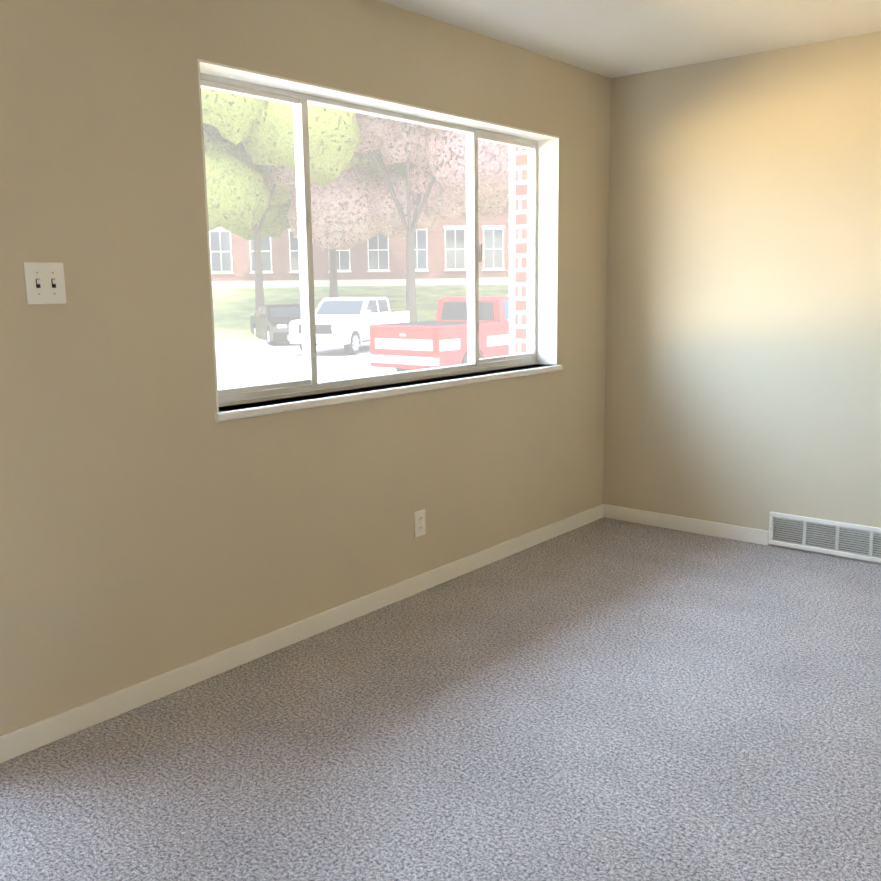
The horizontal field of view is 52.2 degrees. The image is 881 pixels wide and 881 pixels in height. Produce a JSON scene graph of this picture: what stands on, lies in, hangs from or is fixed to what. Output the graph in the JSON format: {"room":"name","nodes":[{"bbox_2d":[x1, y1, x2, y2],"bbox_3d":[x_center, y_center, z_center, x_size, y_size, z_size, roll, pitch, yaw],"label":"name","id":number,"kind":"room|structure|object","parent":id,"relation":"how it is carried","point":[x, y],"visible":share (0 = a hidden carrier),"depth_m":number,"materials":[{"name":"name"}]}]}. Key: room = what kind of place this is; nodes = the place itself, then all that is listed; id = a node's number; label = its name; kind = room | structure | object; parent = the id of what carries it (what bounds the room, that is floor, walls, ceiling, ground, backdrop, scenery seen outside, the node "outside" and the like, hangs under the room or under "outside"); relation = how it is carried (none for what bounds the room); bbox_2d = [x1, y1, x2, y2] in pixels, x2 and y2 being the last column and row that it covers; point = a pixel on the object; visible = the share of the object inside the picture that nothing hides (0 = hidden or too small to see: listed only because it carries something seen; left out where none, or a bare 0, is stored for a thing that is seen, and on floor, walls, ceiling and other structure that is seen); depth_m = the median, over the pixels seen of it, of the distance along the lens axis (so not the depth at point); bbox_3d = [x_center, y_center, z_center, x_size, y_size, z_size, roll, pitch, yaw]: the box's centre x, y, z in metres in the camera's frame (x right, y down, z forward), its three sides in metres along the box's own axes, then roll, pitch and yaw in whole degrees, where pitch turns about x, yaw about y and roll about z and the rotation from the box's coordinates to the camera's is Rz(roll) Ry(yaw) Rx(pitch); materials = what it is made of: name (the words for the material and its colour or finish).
{"room":"empty living room","nodes":[
{"label":"empty living room","id":0,"kind":"room"},
{"bbox_2d":[0,0,610,735],"bbox_3d":[-1.766,-0.181,1.958,0.130,2.440,8.710,7,13,39],"label":"wall","id":1,"kind":"structure","parent":0,"point":[156,518],"depth_m":2.98,"materials":[{"name":"beige paint"}]},
{"bbox_2d":[23,262,65,304],"bbox_3d":[-1.130,-0.451,2.576,0.017,0.118,0.116,7,13,39],"label":"switch plate","id":2,"kind":"object","parent":1,"relation":"attached to","point":[44,282],"visible":1,"depth_m":2.58,"materials":[{"name":"white plastic"}]},
{"bbox_2d":[0,504,603,762],"bbox_3d":[-1.696,0.990,2.115,0.013,0.078,8.310,7,13,39],"label":"baseboard","id":3,"kind":"structure","parent":1,"relation":"attached to","point":[28,738],"depth_m":3.30,"materials":[{"name":"white wood"}]},
{"bbox_2d":[197,59,558,412],"bbox_3d":[-0.152,-0.822,3.864,0.175,1.150,2.165,7,13,39],"label":"window","id":4,"kind":"structure","parent":1,"relation":"in","point":[542,228],"depth_m":3.92,"materials":[{"name":"white"}]},
{"bbox_2d":[214,364,562,421],"bbox_3d":[-0.110,-0.236,3.937,0.139,0.030,2.189,7,13,39],"label":"window sill","id":5,"kind":"structure","parent":1,"relation":"attached to","point":[234,414],"depth_m":3.63,"materials":[{"name":"white wood"}]},
{"bbox_2d":[414,509,425,537],"bbox_3d":[-0.090,0.367,3.981,0.009,0.116,0.072,7,13,39],"label":"outlet","id":6,"kind":"object","parent":1,"relation":"attached to","point":[419,524],"visible":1,"depth_m":3.98,"materials":[{"name":"white plastic"}]},
{"bbox_2d":[0,517,880,880],"bbox_3d":[-0.179,1.253,0.886,3.950,0.060,8.310,7,13,39],"label":"floor","id":7,"kind":"structure","parent":0,"point":[606,699],"depth_m":2.68,"materials":[{"name":"carpet"}]},
{"bbox_2d":[492,164,508,214],"bbox_3d":[4.623,-13.015,42.993,12.977,13.351,11.969,7,13,39],"label":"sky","id":8,"kind":"structure","parent":0,"point":[506,210],"depth_m":42.18,"materials":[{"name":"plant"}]},
{"bbox_2d":[515,147,527,353],"bbox_3d":[-1.866,0.150,2.104,0.139,4.140,8.710,7,13,39],"label":"brick wall","id":9,"kind":"structure","parent":0,"point":[521,243],"depth_m":4.77,"materials":[{"name":"white brick"}]},
{"bbox_2d":[378,0,880,77],"bbox_3d":[-0.239,-1.243,0.475,4.420,0.120,8.710,7,13,39],"label":"ceiling","id":10,"kind":"structure","parent":0,"point":[613,38],"depth_m":3.87,"materials":[{"name":"paint"}]},
{"bbox_2d":[603,31,880,564],"bbox_3d":[2.597,-0.563,3.831,4.150,2.440,0.200,7,13,39],"label":"wall","id":11,"kind":"structure","parent":0,"point":[743,356],"depth_m":4.54,"materials":[{"name":"beige paint"}]},
{"bbox_2d":[604,504,768,545],"bbox_3d":[2.472,0.606,4.011,3.937,0.078,0.013,7,13,39],"label":"baseboard","id":12,"kind":"structure","parent":11,"relation":"attached to","point":[729,531],"depth_m":4.92,"materials":[{"name":"white wood"}]},
{"bbox_2d":[768,512,880,562],"bbox_3d":[2.013,0.490,4.374,0.825,0.170,0.016,7,13,39],"label":"air vent","id":13,"kind":"object","parent":11,"relation":"in","point":[854,541],"visible":1,"depth_m":4.46,"materials":[{"name":"grey metal"}]},
{"label":"outside","id":14,"kind":"structure","parent":0,"visible":0},
{"bbox_2d":[215,342,389,387],"bbox_3d":[5.198,-9.543,67.094,46.600,0.001,88.750,7,13,39],"label":"street","id":15,"kind":"structure","parent":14,"point":[229,374],"depth_m":25.47,"materials":[{"name":"white asphalt"}]},
{"bbox_2d":[250,304,300,344],"bbox_3d":[-6.052,-4.526,34.777,2.188,1.455,4.734,-5,11,-21],"label":"car","id":16,"kind":"object","parent":15,"relation":"on","point":[275,316],"depth_m":33.71,"materials":[{"name":"black metal"}]},
{"bbox_2d":[287,297,409,354],"bbox_3d":[-2.894,-3.853,29.799,2.233,1.748,5.321,3,11,21],"label":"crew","id":17,"kind":"object","parent":15,"relation":"on","point":[340,311],"depth_m":28.52,"materials":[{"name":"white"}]},
{"bbox_2d":[218,368,396,388],"bbox_3d":[12.930,-3.966,34.367,7.680,0.001,130.000,7,13,39],"label":"sidewalk","id":18,"kind":"structure","parent":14,"point":[343,376],"depth_m":21.69,"materials":[{"name":"concrete"}]},
{"bbox_2d":[366,297,508,371],"bbox_3d":[0.921,-2.395,20.838,2.350,1.840,5.610,7,13,39],"label":"truck","id":19,"kind":"object","parent":18,"relation":"on","point":[396,336],"depth_m":19.10,"materials":[{"name":"red metal"}]},
{"bbox_2d":[212,284,508,344],"bbox_3d":[-5.286,-9.086,59.347,90.001,2.180,51.200,-2,10,-5],"label":"lawn","id":20,"kind":"structure","parent":14,"point":[425,306],"depth_m":46.05,"materials":[{"name":"plant"}]},
{"bbox_2d":[201,88,398,309],"bbox_3d":[-7.302,-10.856,36.330,12.159,13.002,12.621,7,13,39],"label":"tree","id":21,"kind":"object","parent":20,"relation":"on","point":[268,215],"depth_m":33.39,"materials":[{"name":"green plant"}]},
{"bbox_2d":[209,189,508,287],"bbox_3d":[-5.414,-15.865,58.647,72.400,11.620,10.460,-2,10,-5],"label":"brick building","id":22,"kind":"structure","parent":20,"relation":"on","point":[235,263],"depth_m":54.64,"materials":[{"name":"red brick"}]},
{"bbox_2d":[328,159,417,297],"bbox_3d":[-5.328,-14.294,45.020,12.854,14.666,13.311,7,13,39],"label":"tree","id":23,"kind":"object","parent":20,"relation":"on","point":[399,166],"depth_m":45.55,"materials":[{"name":"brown plant"}]},
{"bbox_2d":[248,109,508,321],"bbox_3d":[-1.238,-10.584,35.889,12.767,12.759,12.115,7,13,39],"label":"tree","id":24,"kind":"object","parent":20,"relation":"on","point":[454,145],"depth_m":36.20,"materials":[{"name":"pink plant"}]},
{"bbox_3d":[18.041,-3.689,30.111,5.290,0.444,130.000,7,13,39],"label":"yard","id":25,"kind":"structure","parent":0,"visible":0},
{"bbox_2d":[508,145,514,354],"bbox_3d":[3.991,-2.786,11.972,3.610,6.400,5.650,7,13,39],"label":"building","id":26,"kind":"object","parent":25,"relation":"on","point":[511,195],"depth_m":11.02,"materials":[{"name":"white"}]}
]}

